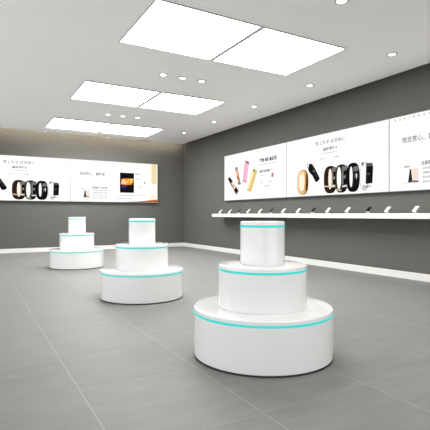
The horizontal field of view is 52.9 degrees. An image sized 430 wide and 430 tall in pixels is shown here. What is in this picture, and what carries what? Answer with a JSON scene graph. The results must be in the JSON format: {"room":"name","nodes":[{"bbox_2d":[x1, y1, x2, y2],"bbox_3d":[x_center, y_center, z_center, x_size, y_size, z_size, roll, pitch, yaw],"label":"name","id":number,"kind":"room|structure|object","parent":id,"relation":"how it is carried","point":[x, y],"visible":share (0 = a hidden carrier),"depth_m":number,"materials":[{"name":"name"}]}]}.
{"room":"electronics store","nodes":[
{"label":"electronics store","id":0,"kind":"room"},
{"bbox_2d":[0,128,183,248],"bbox_3d":[-4.664,-0.775,11.643,8.420,3.550,0.150,0,0,-30],"label":"wall","id":1,"kind":"structure","parent":0,"point":[23,224],"depth_m":12.27,"materials":[{"name":"grey paint"}]},
{"bbox_2d":[0,155,69,201],"bbox_3d":[-5.098,-0.941,11.245,2.565,1.172,0.112,0,0,-30],"label":"poster lightbox","id":2,"kind":"object","parent":1,"relation":"attached to","point":[22,178],"visible":1,"depth_m":11.39,"materials":[{"name":"plastic"}]},
{"bbox_2d":[0,243,183,253],"bbox_3d":[-4.630,0.944,11.565,8.402,0.112,0.018,0,0,-30],"label":"baseboard","id":3,"kind":"structure","parent":1,"relation":"attached to","point":[19,250],"depth_m":11.53,"materials":[{"name":"white paint"}]},
{"bbox_2d":[70,159,157,202],"bbox_3d":[-2.867,-0.941,12.514,2.565,1.172,0.114,0,0,-30],"label":"poster lightbox","id":4,"kind":"object","parent":1,"relation":"attached to","point":[90,180],"visible":1,"depth_m":12.44,"materials":[{"name":"plastic"}]},
{"bbox_2d":[0,246,429,429],"bbox_3d":[-0.949,1.050,5.271,8.570,0.100,14.900,0,0,-30],"label":"floor","id":5,"kind":"structure","parent":0,"point":[71,359],"depth_m":2.92,"materials":[{"name":"grey tile"}]},
{"bbox_2d":[49,217,103,269],"bbox_3d":[-2.641,0.524,8.267,0.998,0.952,0.998,0,0,-30],"label":"pedestal","id":6,"kind":"object","parent":5,"relation":"on","point":[76,250],"visible":1,"depth_m":7.96,"materials":[{"name":"white paint"}]},
{"bbox_2d":[100,218,182,304],"bbox_3d":[-0.890,0.524,5.272,0.998,0.952,0.998,0,0,-30],"label":"pedestal","id":7,"kind":"object","parent":5,"relation":"on","point":[141,274],"visible":1,"depth_m":4.96,"materials":[{"name":"white paint"}]},
{"bbox_2d":[194,221,333,377],"bbox_3d":[0.344,0.524,3.136,0.998,0.952,0.998,0,0,-30],"label":"pedestal","id":8,"kind":"object","parent":5,"relation":"on","point":[262,322],"visible":1,"depth_m":2.82,"materials":[{"name":"white paint"}]},
{"bbox_2d":[0,0,429,143],"bbox_3d":[-0.982,-2.215,4.987,8.230,0.090,14.440,0,0,-30],"label":"ceiling","id":9,"kind":"structure","parent":0,"point":[49,48],"depth_m":6.09,"materials":[{"name":"paint"}]},
{"bbox_2d":[45,117,110,132],"bbox_3d":[-3.324,-2.186,10.444,1.297,0.088,1.210,0,0,-30],"label":"ceiling light panel","id":10,"kind":"object","parent":9,"relation":"attached to","point":[55,122],"visible":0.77,"depth_m":10.37,"materials":[{"name":"white plastic"}]},
{"bbox_2d":[70,80,159,106],"bbox_3d":[-1.830,-2.190,7.819,1.297,0.080,1.210,0,0,-30],"label":"ceiling light panel","id":11,"kind":"object","parent":9,"relation":"attached to","point":[93,91],"visible":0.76,"depth_m":7.78,"materials":[{"name":"white plastic"}]},
{"bbox_2d":[99,123,163,136],"bbox_3d":[-2.161,-2.186,11.106,1.305,0.088,1.210,0,0,-30],"label":"ceiling light panel","id":12,"kind":"object","parent":9,"relation":"attached to","point":[121,129],"visible":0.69,"depth_m":11.11,"materials":[{"name":"white plastic"}]},
{"bbox_2d":[139,92,224,114],"bbox_3d":[-0.666,-2.190,8.482,1.305,0.080,1.210,0,0,-30],"label":"ceiling light panel","id":13,"kind":"object","parent":9,"relation":"attached to","point":[164,101],"visible":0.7,"depth_m":8.41,"materials":[{"name":"white plastic"}]},
{"bbox_2d":[119,0,261,59],"bbox_3d":[-0.329,-2.193,5.185,1.297,0.073,1.233,0,0,-30],"label":"ceiling light panel","id":14,"kind":"object","parent":9,"relation":"attached to","point":[168,26],"visible":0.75,"depth_m":5.07,"materials":[{"name":"white plastic"}]},
{"bbox_2d":[212,27,345,75],"bbox_3d":[0.834,-2.193,5.848,1.305,0.073,1.233,0,0,-30],"label":"ceiling light panel","id":15,"kind":"object","parent":9,"relation":"attached to","point":[270,50],"visible":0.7,"depth_m":5.76,"materials":[{"name":"white plastic"}]},
{"bbox_2d":[334,0,348,4],"bbox_3d":[1.284,-2.163,4.379,0.140,0.015,0.140,0,0,-30],"label":"recessed light","id":16,"kind":"object","parent":9,"relation":"in","point":[338,2],"visible":1,"depth_m":4.40,"materials":[{"name":"white"}]},
{"bbox_2d":[386,52,396,56],"bbox_3d":[2.391,-2.163,5.839,0.140,0.015,0.140,0,0,-30],"label":"recessed light","id":17,"kind":"object","parent":9,"relation":"in","point":[390,54],"visible":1,"depth_m":5.84,"materials":[{"name":"white"}]},
{"bbox_2d":[184,63,429,274],"bbox_3d":[2.710,-0.775,7.355,0.150,3.550,14.900,0,0,-30],"label":"wall","id":18,"kind":"structure","parent":0,"point":[393,244],"depth_m":8.26,"materials":[{"name":"grey paint"}]},
{"bbox_2d":[224,142,287,200],"bbox_3d":[0.908,-0.946,10.268,0.097,1.172,2.565,0,0,-30],"label":"poster lightbox","id":19,"kind":"object","parent":18,"relation":"attached to","point":[260,173],"visible":1,"depth_m":10.06,"materials":[{"name":"plastic"}]},
{"bbox_2d":[184,243,429,281],"bbox_3d":[2.674,0.944,7.248,0.018,0.112,14.750,0,0,-30],"label":"baseboard","id":20,"kind":"structure","parent":18,"relation":"attached to","point":[365,269],"depth_m":7.73,"materials":[{"name":"white paint"}]},
{"bbox_2d":[212,213,429,218],"bbox_3d":[2.060,0.023,7.981,0.360,0.082,8.030,0,0,-30],"label":"wall shelf","id":21,"kind":"object","parent":18,"relation":"attached to","point":[326,215],"visible":1,"depth_m":7.36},
{"bbox_2d":[287,119,388,197],"bbox_3d":[2.172,-0.946,8.034,0.112,1.172,2.565,0,0,-30],"label":"poster lightbox","id":22,"kind":"object","parent":18,"relation":"attached to","point":[353,160],"visible":1,"depth_m":7.79,"materials":[{"name":"plastic"}]},
{"bbox_2d":[389,110,429,191],"bbox_3d":[3.442,-0.946,5.804,0.114,1.172,2.565,0,0,-30],"label":"poster lightbox","id":23,"kind":"object","parent":18,"relation":"attached to","point":[409,135],"visible":1,"depth_m":6.58,"materials":[{"name":"plastic"}]}
]}

